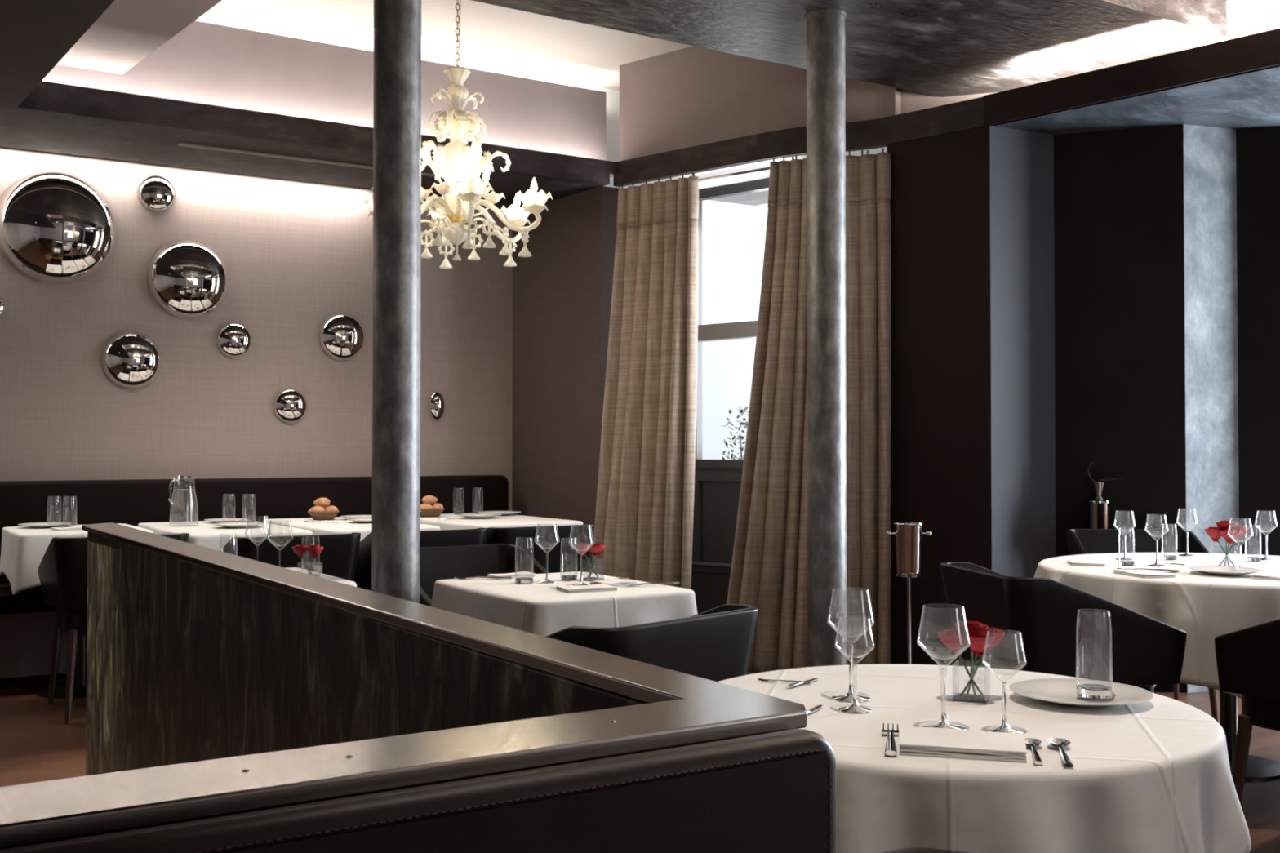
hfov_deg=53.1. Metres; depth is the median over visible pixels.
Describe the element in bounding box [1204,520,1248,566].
roses
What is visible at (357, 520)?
dinner plate
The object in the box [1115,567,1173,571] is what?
fork
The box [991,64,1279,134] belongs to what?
ceiling
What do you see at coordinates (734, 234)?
window
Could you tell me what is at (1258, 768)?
round table
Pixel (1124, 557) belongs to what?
wine glass
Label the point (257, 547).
wine glass
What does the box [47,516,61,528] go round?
tumbler
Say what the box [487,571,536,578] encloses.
dinner plate
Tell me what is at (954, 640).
roses
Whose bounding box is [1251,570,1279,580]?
folded napkin
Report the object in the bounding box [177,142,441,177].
trim
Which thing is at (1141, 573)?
folded napkin
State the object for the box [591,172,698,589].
window curtain
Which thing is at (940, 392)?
wall
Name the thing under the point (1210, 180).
wall pillar
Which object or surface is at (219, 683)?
wall
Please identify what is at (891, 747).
fork
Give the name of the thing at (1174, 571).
spoon
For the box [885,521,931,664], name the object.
stand
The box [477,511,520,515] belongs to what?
dinner plate
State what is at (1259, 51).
beam
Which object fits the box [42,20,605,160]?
ceiling
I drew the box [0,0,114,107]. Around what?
ceiling beam
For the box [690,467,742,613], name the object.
panelling
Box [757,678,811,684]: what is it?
fork
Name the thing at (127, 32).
trim
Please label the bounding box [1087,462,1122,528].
stand
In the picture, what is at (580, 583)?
wine glass
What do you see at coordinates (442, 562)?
tub chair
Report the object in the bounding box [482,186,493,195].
bulb
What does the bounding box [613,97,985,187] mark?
beam
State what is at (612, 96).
trim
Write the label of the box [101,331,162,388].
mirror
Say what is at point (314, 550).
roses
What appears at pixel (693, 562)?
trim
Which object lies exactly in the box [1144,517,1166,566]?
wine glass
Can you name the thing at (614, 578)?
table knife
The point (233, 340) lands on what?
mirror
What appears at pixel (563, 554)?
tub chair
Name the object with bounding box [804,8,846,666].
round column
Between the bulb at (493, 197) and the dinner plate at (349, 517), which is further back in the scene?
the dinner plate at (349, 517)
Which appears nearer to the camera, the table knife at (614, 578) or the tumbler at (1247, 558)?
the table knife at (614, 578)
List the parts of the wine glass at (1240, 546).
stem and foot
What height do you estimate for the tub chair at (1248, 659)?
0.814 m
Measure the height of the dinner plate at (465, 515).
0.021 m
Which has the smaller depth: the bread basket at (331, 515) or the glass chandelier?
the glass chandelier
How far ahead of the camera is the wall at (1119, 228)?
6.41 m
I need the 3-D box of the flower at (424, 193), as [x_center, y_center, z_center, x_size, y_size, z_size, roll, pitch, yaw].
[-0.906,-0.961,5.296,0.106,0.043,0.096,0,-1,-10]
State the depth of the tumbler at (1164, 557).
5.12 m
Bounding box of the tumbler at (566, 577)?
[560,541,577,580]
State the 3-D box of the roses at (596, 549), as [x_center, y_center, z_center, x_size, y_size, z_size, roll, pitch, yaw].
[-0.159,0.456,4.348,0.107,0.118,0.102,1,-1,-42]
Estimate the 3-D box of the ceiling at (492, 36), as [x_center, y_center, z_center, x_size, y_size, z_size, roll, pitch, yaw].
[0.967,-2.366,3.502,10.150,0.150,11.100,1,-1,-32]
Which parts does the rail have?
rail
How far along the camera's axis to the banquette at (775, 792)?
1.12 m
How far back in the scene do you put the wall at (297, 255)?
7.71 m
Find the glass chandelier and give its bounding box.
[364,0,552,268]
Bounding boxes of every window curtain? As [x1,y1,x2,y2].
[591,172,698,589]
[726,155,808,673]
[845,148,891,664]
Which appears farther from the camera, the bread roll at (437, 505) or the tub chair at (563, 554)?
the bread roll at (437, 505)
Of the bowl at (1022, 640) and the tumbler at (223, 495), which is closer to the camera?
the bowl at (1022, 640)
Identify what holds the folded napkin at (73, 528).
on the tablecloth at (23, 548)
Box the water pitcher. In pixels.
[168,475,198,526]
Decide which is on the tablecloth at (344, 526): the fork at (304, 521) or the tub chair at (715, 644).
the fork at (304, 521)
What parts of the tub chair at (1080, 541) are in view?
leg, leg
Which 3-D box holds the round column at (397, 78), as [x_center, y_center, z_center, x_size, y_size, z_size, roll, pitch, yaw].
[-0.848,-0.250,4.457,0.190,3.050,0.190,1,-1,-32]
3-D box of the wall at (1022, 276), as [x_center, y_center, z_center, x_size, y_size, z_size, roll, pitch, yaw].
[1.914,-0.091,6.431,0.427,2.799,0.043,1,-1,-28]
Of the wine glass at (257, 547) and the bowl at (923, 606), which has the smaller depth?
the bowl at (923, 606)
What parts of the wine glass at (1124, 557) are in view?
stem and foot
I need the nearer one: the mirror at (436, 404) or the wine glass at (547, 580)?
the wine glass at (547, 580)
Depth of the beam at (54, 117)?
6.79 m
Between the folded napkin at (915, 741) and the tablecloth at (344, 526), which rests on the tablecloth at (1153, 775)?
the folded napkin at (915, 741)
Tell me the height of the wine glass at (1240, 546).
0.195 m
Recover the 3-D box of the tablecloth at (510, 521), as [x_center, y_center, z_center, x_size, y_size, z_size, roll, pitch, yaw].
[-0.912,0.653,7.451,0.723,0.238,1.230,1,-1,-32]
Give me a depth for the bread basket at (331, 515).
7.23 m
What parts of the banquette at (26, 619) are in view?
backrest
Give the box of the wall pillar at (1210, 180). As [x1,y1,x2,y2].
[1183,124,1239,693]
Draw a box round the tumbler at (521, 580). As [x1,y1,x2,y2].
[515,540,533,583]
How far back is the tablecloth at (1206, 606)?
4.31 m
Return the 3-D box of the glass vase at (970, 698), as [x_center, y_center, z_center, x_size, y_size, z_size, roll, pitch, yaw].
[0.589,0.453,2.273,0.058,0.067,0.058,0,-1,22]
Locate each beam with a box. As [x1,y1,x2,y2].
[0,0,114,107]
[0,80,618,210]
[983,28,1279,125]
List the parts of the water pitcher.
handle, lid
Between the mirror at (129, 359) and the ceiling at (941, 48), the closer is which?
the ceiling at (941, 48)
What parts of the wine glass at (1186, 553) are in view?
stem and foot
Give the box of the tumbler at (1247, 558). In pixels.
[1244,524,1261,561]
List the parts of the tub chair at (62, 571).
leg, seat, leg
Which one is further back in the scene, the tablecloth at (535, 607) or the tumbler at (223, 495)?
the tumbler at (223, 495)
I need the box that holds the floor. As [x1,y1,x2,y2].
[0,671,1279,852]
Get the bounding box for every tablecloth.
[0,523,153,595]
[137,520,312,551]
[262,516,439,541]
[286,567,356,586]
[419,512,582,529]
[431,571,697,635]
[717,664,1250,852]
[1033,552,1279,698]
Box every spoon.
[1024,737,1043,764]
[1047,737,1073,767]
[1168,569,1204,573]
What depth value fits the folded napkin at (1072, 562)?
4.87 m
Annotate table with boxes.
[35,635,86,698]
[1219,690,1279,780]
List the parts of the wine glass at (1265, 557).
stem and foot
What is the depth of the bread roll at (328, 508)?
7.25 m
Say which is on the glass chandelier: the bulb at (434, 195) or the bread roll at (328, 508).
the bulb at (434, 195)
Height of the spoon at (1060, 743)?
0.009 m
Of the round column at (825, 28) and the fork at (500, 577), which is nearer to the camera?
the fork at (500, 577)
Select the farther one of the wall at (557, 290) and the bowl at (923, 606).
the wall at (557, 290)
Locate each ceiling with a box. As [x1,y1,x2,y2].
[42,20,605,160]
[200,0,692,90]
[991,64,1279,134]
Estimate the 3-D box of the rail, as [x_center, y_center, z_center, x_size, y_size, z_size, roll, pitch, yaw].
[0.655,-1.491,7.266,1.959,0.114,0.114,-1,-1,36]
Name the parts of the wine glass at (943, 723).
stem and foot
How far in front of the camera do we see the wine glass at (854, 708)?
2.19 m
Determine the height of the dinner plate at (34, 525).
0.020 m
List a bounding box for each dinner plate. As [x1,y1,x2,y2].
[17,522,71,528]
[204,518,249,523]
[212,521,265,528]
[340,515,372,519]
[346,518,372,523]
[456,513,502,518]
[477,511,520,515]
[1008,678,1153,707]
[1189,565,1263,576]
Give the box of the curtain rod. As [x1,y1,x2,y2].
[604,146,887,205]
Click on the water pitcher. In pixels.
(176, 477)
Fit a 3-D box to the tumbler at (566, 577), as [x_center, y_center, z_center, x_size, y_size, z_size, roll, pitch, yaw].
[-0.241,0.450,4.345,0.059,0.142,0.059,0,-1,-14]
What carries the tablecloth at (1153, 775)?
on the round table
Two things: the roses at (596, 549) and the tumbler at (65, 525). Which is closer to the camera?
the roses at (596, 549)
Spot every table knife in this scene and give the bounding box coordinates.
[595,577,629,580]
[786,677,817,688]
[806,704,822,713]
[1159,563,1185,565]
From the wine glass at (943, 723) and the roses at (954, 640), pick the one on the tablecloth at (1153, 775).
the wine glass at (943, 723)
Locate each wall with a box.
[0,146,512,511]
[0,522,807,849]
[511,186,601,573]
[601,186,619,422]
[619,45,900,160]
[887,125,999,666]
[900,0,1279,114]
[989,125,1055,577]
[1053,124,1187,693]
[1235,125,1279,555]
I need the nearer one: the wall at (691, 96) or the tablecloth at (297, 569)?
the tablecloth at (297, 569)
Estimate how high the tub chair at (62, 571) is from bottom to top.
0.814 m
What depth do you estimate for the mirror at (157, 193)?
7.41 m
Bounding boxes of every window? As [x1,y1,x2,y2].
[663,177,768,468]
[702,200,768,459]
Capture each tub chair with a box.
[37,533,189,724]
[220,532,360,581]
[353,528,487,591]
[419,543,548,606]
[485,524,594,573]
[544,604,758,681]
[940,561,1186,693]
[1066,528,1218,723]
[1214,618,1279,804]
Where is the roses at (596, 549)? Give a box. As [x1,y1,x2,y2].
[574,542,605,578]
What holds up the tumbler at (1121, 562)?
on the tablecloth at (1206, 606)
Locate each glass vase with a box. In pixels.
[579,577,604,581]
[952,693,990,704]
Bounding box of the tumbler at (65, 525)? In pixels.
[62,497,76,527]
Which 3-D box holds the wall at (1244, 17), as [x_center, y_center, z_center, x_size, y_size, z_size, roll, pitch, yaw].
[3.675,-1.923,4.882,6.037,0.690,0.324,-1,-1,43]
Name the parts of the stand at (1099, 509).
lever, handle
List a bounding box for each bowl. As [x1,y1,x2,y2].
[916,605,970,667]
[982,640,1026,682]
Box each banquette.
[0,475,508,688]
[0,728,836,852]
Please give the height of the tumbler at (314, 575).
0.150 m
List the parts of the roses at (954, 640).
stem, stem, stem, stem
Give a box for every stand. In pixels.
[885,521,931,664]
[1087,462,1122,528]
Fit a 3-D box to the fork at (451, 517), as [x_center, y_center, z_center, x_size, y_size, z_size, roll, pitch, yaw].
[-1.054,0.526,7.324,0.195,0.009,0.027,0,-1,-3]
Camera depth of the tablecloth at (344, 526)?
6.71 m
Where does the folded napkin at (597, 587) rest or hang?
on the tablecloth at (535, 607)
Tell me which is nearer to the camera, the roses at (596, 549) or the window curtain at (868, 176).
the roses at (596, 549)
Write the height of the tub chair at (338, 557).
0.814 m
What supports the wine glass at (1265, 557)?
on the tablecloth at (1206, 606)
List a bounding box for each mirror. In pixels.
[0,170,117,284]
[0,297,5,317]
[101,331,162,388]
[137,175,176,212]
[146,239,230,319]
[216,322,253,358]
[272,388,307,423]
[319,312,366,360]
[426,390,445,421]
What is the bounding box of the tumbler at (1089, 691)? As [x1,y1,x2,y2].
[1075,609,1112,698]
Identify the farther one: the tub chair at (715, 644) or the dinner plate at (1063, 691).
the tub chair at (715, 644)
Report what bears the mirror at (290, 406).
attached to the wall at (297, 255)
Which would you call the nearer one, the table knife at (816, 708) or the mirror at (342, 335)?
the table knife at (816, 708)
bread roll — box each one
[308,506,324,514]
[313,497,329,507]
[324,505,337,511]
[419,503,433,511]
[422,495,437,504]
[431,502,443,508]
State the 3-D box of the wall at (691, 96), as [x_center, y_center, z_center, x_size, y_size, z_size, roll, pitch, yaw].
[0.605,-1.902,7.304,1.838,0.650,0.156,-1,-1,36]
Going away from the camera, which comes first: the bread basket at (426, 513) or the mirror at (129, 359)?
the mirror at (129, 359)
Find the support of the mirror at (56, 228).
attached to the wall at (297, 255)
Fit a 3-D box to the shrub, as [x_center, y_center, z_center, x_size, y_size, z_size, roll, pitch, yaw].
[0.738,0.584,9.117,0.451,1.539,0.462,1,-1,-32]
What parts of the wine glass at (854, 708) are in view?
stem and foot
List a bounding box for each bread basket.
[307,510,339,519]
[419,507,444,517]
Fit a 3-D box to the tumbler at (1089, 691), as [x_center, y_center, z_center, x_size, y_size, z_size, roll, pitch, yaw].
[0.803,0.401,2.265,0.062,0.150,0.062,0,-1,-14]
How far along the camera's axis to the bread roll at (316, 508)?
7.22 m
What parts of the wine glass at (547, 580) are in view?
stem and foot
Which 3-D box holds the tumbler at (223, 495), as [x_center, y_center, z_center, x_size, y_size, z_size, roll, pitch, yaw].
[-2.196,0.442,6.837,0.067,0.162,0.067,0,-1,-14]
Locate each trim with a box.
[57,0,222,74]
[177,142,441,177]
[195,17,619,161]
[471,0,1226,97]
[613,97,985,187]
[691,561,731,567]
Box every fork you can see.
[304,520,339,522]
[439,517,472,519]
[453,576,511,579]
[621,582,679,586]
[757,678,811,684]
[881,723,899,755]
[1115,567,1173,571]
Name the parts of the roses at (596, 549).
stem, stem, stem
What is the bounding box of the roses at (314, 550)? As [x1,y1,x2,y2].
[292,544,324,575]
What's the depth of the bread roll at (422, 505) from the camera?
7.55 m
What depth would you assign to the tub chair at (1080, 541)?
6.12 m
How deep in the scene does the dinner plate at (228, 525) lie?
6.56 m
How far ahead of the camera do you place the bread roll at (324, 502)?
7.25 m
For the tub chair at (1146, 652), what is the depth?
3.89 m
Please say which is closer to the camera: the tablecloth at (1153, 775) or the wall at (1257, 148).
the tablecloth at (1153, 775)
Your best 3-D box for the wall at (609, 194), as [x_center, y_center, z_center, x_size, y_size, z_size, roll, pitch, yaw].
[-0.049,-0.066,7.950,0.472,2.800,0.100,1,-1,-28]
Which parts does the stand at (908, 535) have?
knob, knob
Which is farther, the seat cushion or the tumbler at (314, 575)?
the seat cushion
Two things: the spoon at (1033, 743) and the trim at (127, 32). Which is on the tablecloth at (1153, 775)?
the spoon at (1033, 743)
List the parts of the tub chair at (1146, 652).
seat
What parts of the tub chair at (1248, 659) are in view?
leg, seat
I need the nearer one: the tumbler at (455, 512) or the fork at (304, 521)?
the fork at (304, 521)
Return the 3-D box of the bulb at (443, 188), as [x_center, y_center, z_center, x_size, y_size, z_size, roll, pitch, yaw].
[-0.795,-0.963,5.194,0.106,0.043,0.096,0,-1,-10]
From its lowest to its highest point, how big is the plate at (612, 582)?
0.014 m
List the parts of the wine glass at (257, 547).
stem and foot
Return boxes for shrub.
[721,404,749,459]
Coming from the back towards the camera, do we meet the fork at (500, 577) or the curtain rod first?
the curtain rod
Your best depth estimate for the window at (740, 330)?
7.82 m
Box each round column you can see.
[371,0,421,603]
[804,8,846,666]
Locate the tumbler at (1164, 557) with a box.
[1161,524,1177,559]
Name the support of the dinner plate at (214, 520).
on the tablecloth at (206, 535)
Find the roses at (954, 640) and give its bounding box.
[937,621,1004,698]
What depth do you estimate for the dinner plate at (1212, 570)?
4.58 m
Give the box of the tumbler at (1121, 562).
[1118,528,1134,565]
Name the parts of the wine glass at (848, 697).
stem and foot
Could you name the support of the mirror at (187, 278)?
attached to the wall at (297, 255)
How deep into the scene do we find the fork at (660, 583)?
4.16 m
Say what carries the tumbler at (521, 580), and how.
on the tablecloth at (535, 607)
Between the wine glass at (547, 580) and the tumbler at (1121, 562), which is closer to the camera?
the wine glass at (547, 580)
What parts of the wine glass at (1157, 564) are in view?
stem and foot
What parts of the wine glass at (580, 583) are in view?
stem and foot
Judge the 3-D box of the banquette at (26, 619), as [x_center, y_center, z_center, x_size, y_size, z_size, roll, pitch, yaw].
[-3.334,0.802,6.635,6.120,1.020,0.755,1,-1,-32]
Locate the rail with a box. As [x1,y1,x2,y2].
[693,150,863,182]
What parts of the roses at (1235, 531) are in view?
stem, stem, stem, stem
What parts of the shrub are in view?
stem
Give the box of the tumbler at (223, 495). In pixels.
[222,494,235,522]
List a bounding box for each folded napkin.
[49,526,81,531]
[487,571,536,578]
[555,583,617,593]
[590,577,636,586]
[899,726,1026,762]
[1067,559,1105,566]
[1113,568,1176,577]
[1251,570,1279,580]
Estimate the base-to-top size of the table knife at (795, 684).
0.007 m
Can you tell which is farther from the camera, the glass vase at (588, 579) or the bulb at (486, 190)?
the bulb at (486, 190)
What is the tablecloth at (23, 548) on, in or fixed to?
on the table at (80, 678)
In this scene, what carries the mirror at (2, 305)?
attached to the wall at (297, 255)
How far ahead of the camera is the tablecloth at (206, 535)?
6.31 m
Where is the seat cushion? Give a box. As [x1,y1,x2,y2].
[0,582,56,613]
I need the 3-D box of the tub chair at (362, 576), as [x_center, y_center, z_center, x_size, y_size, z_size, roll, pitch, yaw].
[-1.107,0.900,6.265,0.569,0.814,0.580,1,-1,-32]
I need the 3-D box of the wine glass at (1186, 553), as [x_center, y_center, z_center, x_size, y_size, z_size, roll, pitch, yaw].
[2.280,0.441,5.336,0.084,0.195,0.084,1,-1,-32]
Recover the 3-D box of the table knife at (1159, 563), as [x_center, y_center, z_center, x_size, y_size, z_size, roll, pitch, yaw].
[2.034,0.527,4.915,0.011,0.007,0.120,1,-1,-42]
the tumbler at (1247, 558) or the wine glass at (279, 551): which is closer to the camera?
the wine glass at (279, 551)
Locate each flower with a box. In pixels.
[421,186,433,199]
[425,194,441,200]
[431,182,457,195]
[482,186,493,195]
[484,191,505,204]
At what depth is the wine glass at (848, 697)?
2.29 m
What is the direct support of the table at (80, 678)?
on the floor
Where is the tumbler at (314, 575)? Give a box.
[302,534,319,577]
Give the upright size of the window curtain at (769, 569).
2.752 m
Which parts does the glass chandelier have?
flower stem, arm, arm, arm, flower stem, crown, chain, arm, bulb, flower stem, arm, arm, bulb, bulb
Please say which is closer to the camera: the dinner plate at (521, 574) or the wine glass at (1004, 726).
the wine glass at (1004, 726)
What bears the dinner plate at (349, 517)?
on the tablecloth at (344, 526)
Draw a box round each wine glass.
[246,516,271,560]
[268,520,293,566]
[535,523,559,582]
[568,524,592,586]
[826,606,874,702]
[834,620,875,713]
[916,605,970,729]
[982,640,1026,733]
[1113,511,1134,559]
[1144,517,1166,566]
[1178,508,1195,556]
[1227,522,1253,568]
[1254,511,1277,559]
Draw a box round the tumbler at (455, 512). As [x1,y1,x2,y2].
[453,488,464,514]
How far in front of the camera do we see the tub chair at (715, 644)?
2.93 m
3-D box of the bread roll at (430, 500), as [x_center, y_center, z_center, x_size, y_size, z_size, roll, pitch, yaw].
[-1.257,0.439,7.612,0.102,0.058,0.072,1,-1,-42]
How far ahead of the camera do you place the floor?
5.12 m
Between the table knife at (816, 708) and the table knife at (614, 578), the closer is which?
the table knife at (816, 708)
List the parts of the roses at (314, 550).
stem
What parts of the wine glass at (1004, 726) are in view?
stem and foot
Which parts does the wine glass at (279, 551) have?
stem and foot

